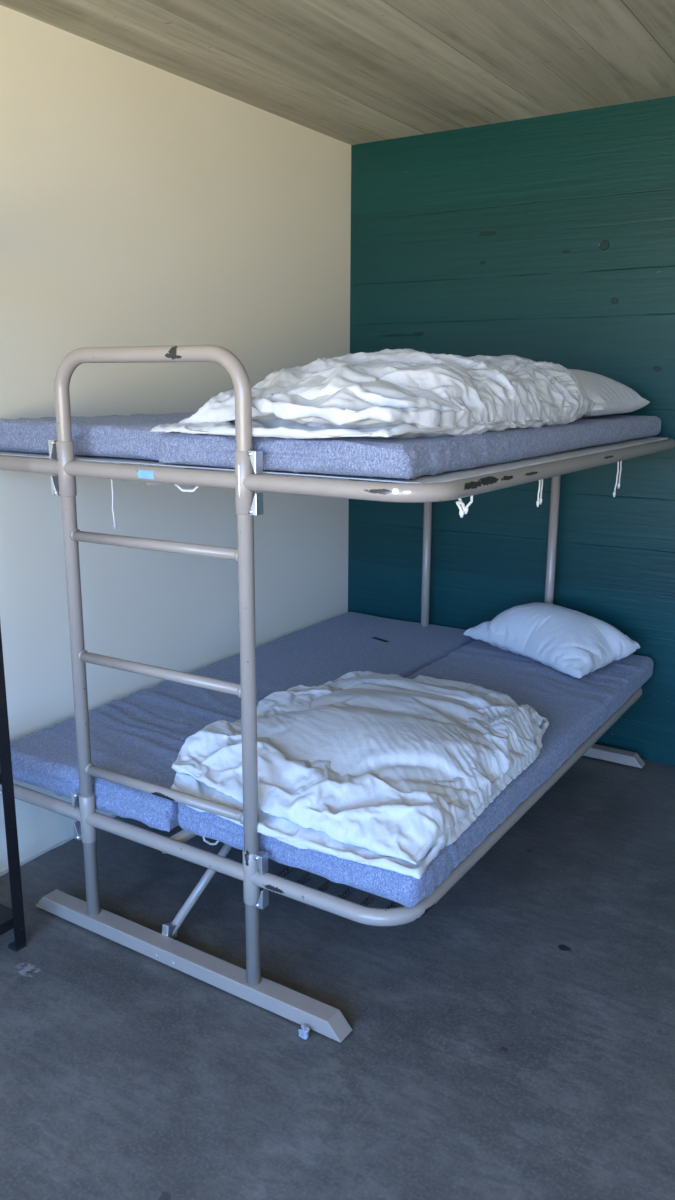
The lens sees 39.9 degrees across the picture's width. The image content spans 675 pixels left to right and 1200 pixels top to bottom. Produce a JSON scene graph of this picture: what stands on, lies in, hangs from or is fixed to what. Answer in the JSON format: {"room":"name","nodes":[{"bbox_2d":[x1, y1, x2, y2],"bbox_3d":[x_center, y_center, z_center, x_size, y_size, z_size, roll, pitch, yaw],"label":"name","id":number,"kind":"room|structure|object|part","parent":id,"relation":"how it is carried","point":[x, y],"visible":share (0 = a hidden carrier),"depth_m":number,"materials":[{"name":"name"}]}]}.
{"room":"dormitory","nodes":[
{"label":"dormitory","id":0,"kind":"room"},
{"bbox_2d":[0,5,350,871],"bbox_3d":[-1.543,-0.220,2.024,0.200,2.484,5.600,9,16,32],"label":"wall","id":1,"kind":"structure","parent":0,"point":[142,204],"depth_m":3.12,"materials":[{"name":"beige paint"}]},
{"bbox_2d":[0,814,117,875],"bbox_3d":[-0.869,0.791,3.156,0.017,0.018,3.400,9,16,32],"label":"trim","id":2,"kind":"structure","parent":1,"relation":"attached to","point":[2,873],"depth_m":3.02,"materials":[{"name":"paint"}]},
{"bbox_2d":[0,756,674,1199],"bbox_3d":[0.356,1.347,1.258,4.600,0.200,5.800,9,16,32],"label":"floor","id":3,"kind":"structure","parent":0,"point":[514,1038],"depth_m":2.19,"materials":[{"name":"grey concrete"}]},
{"bbox_2d":[0,624,25,951],"bbox_3d":[-1.253,0.099,2.009,0.362,1.872,0.968,9,16,32],"label":"storage rack","id":4,"kind":"object","parent":3,"relation":"on","point":[10,918],"visible":1,"depth_m":2.43,"materials":[{"name":"black metal"}]},
{"bbox_2d":[0,904,12,935],"bbox_3d":[-1.258,0.926,2.204,0.352,0.028,0.960,9,16,32],"label":"shelf","id":5,"kind":"object","parent":4,"relation":"attached to","point":[6,915],"depth_m":2.48,"materials":[{"name":"black metal"}]},
{"bbox_2d":[298,1024,309,1038],"bbox_3d":[-0.078,1.011,2.177,0.028,0.029,0.043,0,13,-3],"label":"paper scrap","id":6,"kind":"object","parent":3,"relation":"on","point":[303,1032],"visible":1,"depth_m":2.17,"materials":[{"name":"paper"}]},
{"bbox_2d":[0,345,674,1041],"bbox_3d":[0.102,0.004,3.093,1.478,1.574,2.034,9,16,32],"label":"bunk bed","id":7,"kind":"object","parent":3,"relation":"on","point":[249,985],"visible":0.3,"depth_m":2.26,"materials":[{"name":"beige metal"}]},
{"bbox_3d":[-0.706,-0.377,2.326,0.021,0.048,0.026,9,16,32],"label":"latch plate","id":8,"kind":"part","parent":7,"relation":"part of","materials":[{"name":"metal"}]},
{"bbox_3d":[-0.706,-0.289,2.347,0.021,0.048,0.026,9,16,32],"label":"latch plate","id":9,"kind":"part","parent":7,"relation":"part of","materials":[{"name":"metal"}]},
{"bbox_3d":[-0.710,0.546,2.543,0.021,0.048,0.026,9,16,32],"label":"latch plate","id":10,"kind":"part","parent":7,"relation":"part of","materials":[{"name":"metal"}]},
{"bbox_3d":[-0.711,0.634,2.564,0.021,0.048,0.026,9,16,32],"label":"latch plate","id":11,"kind":"part","parent":7,"relation":"part of","materials":[{"name":"metal"}]},
{"bbox_2d":[0,412,195,460],"bbox_3d":[-0.176,-0.604,3.215,0.701,0.092,1.957,9,16,32],"label":"mattress","id":12,"kind":"object","parent":7,"relation":"on","point":[122,436],"visible":0.2,"depth_m":2.41,"materials":[{"name":"blue fabric"}]},
{"bbox_2d":[111,479,116,529],"bbox_3d":[-0.591,-0.277,2.444,0.013,0.184,0.008,9,16,32],"label":"cord","id":13,"kind":"object","parent":7,"relation":"hanging from","point":[114,524],"visible":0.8,"depth_m":2.45,"materials":[{"name":"white fabric"}]},
{"bbox_2d":[174,484,198,491],"bbox_3d":[-0.352,-0.278,2.162,0.101,0.053,0.012,9,16,32],"label":"cord","id":14,"kind":"object","parent":7,"relation":"hanging from","point":[176,485],"visible":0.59,"depth_m":2.16,"materials":[{"name":"white fabric"}]},
{"bbox_2d":[10,612,475,831],"bbox_3d":[-0.192,0.328,3.405,0.711,0.107,2.019,9,16,32],"label":"mattress","id":15,"kind":"object","parent":7,"relation":"on","point":[140,735],"visible":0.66,"depth_m":3.09,"materials":[{"name":"blue fabric"}]},
{"bbox_3d":[-0.176,-0.296,1.996,0.021,0.048,0.026,9,16,32],"label":"latch plate","id":16,"kind":"part","parent":7,"relation":"part of","materials":[{"name":"metal"}]},
{"bbox_3d":[-0.176,-0.209,2.017,0.021,0.048,0.026,9,16,32],"label":"latch plate","id":17,"kind":"part","parent":7,"relation":"part of","materials":[{"name":"metal"}]},
{"bbox_3d":[-0.181,0.626,2.213,0.021,0.048,0.026,9,16,32],"label":"latch plate","id":18,"kind":"part","parent":7,"relation":"part of","materials":[{"name":"metal"}]},
{"bbox_3d":[-0.181,0.714,2.233,0.021,0.048,0.026,9,16,32],"label":"latch plate","id":19,"kind":"part","parent":7,"relation":"part of","materials":[{"name":"metal"}]},
{"bbox_3d":[0.082,0.439,3.208,1.434,0.038,2.018,9,16,32],"label":"bed frame","id":20,"kind":"part","parent":7,"relation":"part of","materials":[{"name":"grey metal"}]},
{"bbox_3d":[0.105,-0.481,2.979,1.478,0.038,2.018,9,16,32],"label":"bed frame","id":21,"kind":"part","parent":7,"relation":"part of","materials":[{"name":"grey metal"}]},
{"bbox_2d":[158,415,660,479],"bbox_3d":[0.392,-0.505,2.834,0.689,0.081,2.007,9,16,32],"label":"mattress","id":22,"kind":"object","parent":7,"relation":"on","point":[411,458],"visible":0.81,"depth_m":2.08,"materials":[{"name":"blue fabric"}]},
{"bbox_2d":[150,349,595,438],"bbox_3d":[0.257,-0.570,2.588,0.719,0.249,1.538,9,16,32],"label":"duvet","id":23,"kind":"object","parent":22,"relation":"on","point":[386,393],"visible":0.99,"depth_m":2.08,"materials":[{"name":"white fabric"}]},
{"bbox_2d":[568,369,649,417],"bbox_3d":[0.782,-0.731,3.300,0.516,0.176,0.550,9,16,32],"label":"pillow","id":24,"kind":"object","parent":22,"relation":"on","point":[611,396],"visible":0.3,"depth_m":3.15,"materials":[{"name":"white fabric"}]},
{"bbox_2d":[177,640,652,906],"bbox_3d":[0.412,0.408,3.033,0.722,0.099,2.006,9,16,32],"label":"mattress","id":25,"kind":"object","parent":7,"relation":"on","point":[574,709],"visible":0.44,"depth_m":2.86,"materials":[{"name":"blue fabric"}]},
{"bbox_2d":[203,837,218,844],"bbox_3d":[-0.327,0.623,2.411,0.060,0.031,0.008,6,14,22],"label":"cord","id":26,"kind":"object","parent":25,"relation":"hanging from","point":[204,839],"visible":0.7,"depth_m":2.41,"materials":[{"name":"white fabric"}]},
{"bbox_2d":[171,671,548,878],"bbox_3d":[0.105,0.399,2.660,0.876,0.223,1.170,9,16,32],"label":"duvet","id":27,"kind":"object","parent":25,"relation":"on","point":[387,772],"visible":0.94,"depth_m":2.37,"materials":[{"name":"white fabric"}]},
{"bbox_2d":[463,602,639,677],"bbox_3d":[0.799,0.122,3.636,0.397,0.192,0.628,-11,17,-40],"label":"pillow","id":28,"kind":"object","parent":25,"relation":"on","point":[576,644],"visible":1,"depth_m":3.51,"materials":[{"name":"white fabric"}]},
{"bbox_3d":[0.390,-0.096,4.089,0.036,1.255,0.036,9,16,32],"label":"post","id":29,"kind":"part","parent":7,"relation":"part of","materials":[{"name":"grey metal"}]},
{"bbox_2d":[456,496,472,517],"bbox_3d":[0.270,-0.217,1.984,0.043,0.082,0.018,-4,14,-16],"label":"cord","id":30,"kind":"object","parent":7,"relation":"hanging from","point":[460,504],"visible":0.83,"depth_m":1.98,"materials":[{"name":"white fabric"}]},
{"bbox_2d":[536,479,542,506],"bbox_3d":[0.526,-0.299,2.408,0.010,0.114,0.022,11,17,39],"label":"cord","id":31,"kind":"object","parent":7,"relation":"hanging from","point":[538,501],"visible":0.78,"depth_m":2.41,"materials":[{"name":"white fabric"}]},
{"bbox_3d":[0.864,-0.024,3.792,0.036,1.255,0.036,9,16,32],"label":"post","id":32,"kind":"part","parent":7,"relation":"part of","materials":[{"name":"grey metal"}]},
{"bbox_2d":[613,461,621,496],"bbox_3d":[0.892,-0.405,2.956,0.013,0.154,0.037,9,16,32],"label":"cord","id":33,"kind":"object","parent":7,"relation":"hanging from","point":[616,484],"visible":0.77,"depth_m":2.96,"materials":[{"name":"white fabric"}]},
{"bbox_2d":[0,0,674,144],"bbox_3d":[0.369,-1.265,0.644,4.600,0.200,5.800,9,16,32],"label":"ceiling","id":34,"kind":"structure","parent":0,"point":[352,72],"depth_m":2.85,"materials":[{"name":"wood"}]},
{"bbox_2d":[348,96,674,765],"bbox_3d":[1.875,-0.491,3.247,4.600,2.484,0.200,9,16,32],"label":"wall","id":35,"kind":"structure","parent":0,"point":[548,238],"depth_m":3.73,"materials":[{"name":"green wood"}]}
]}

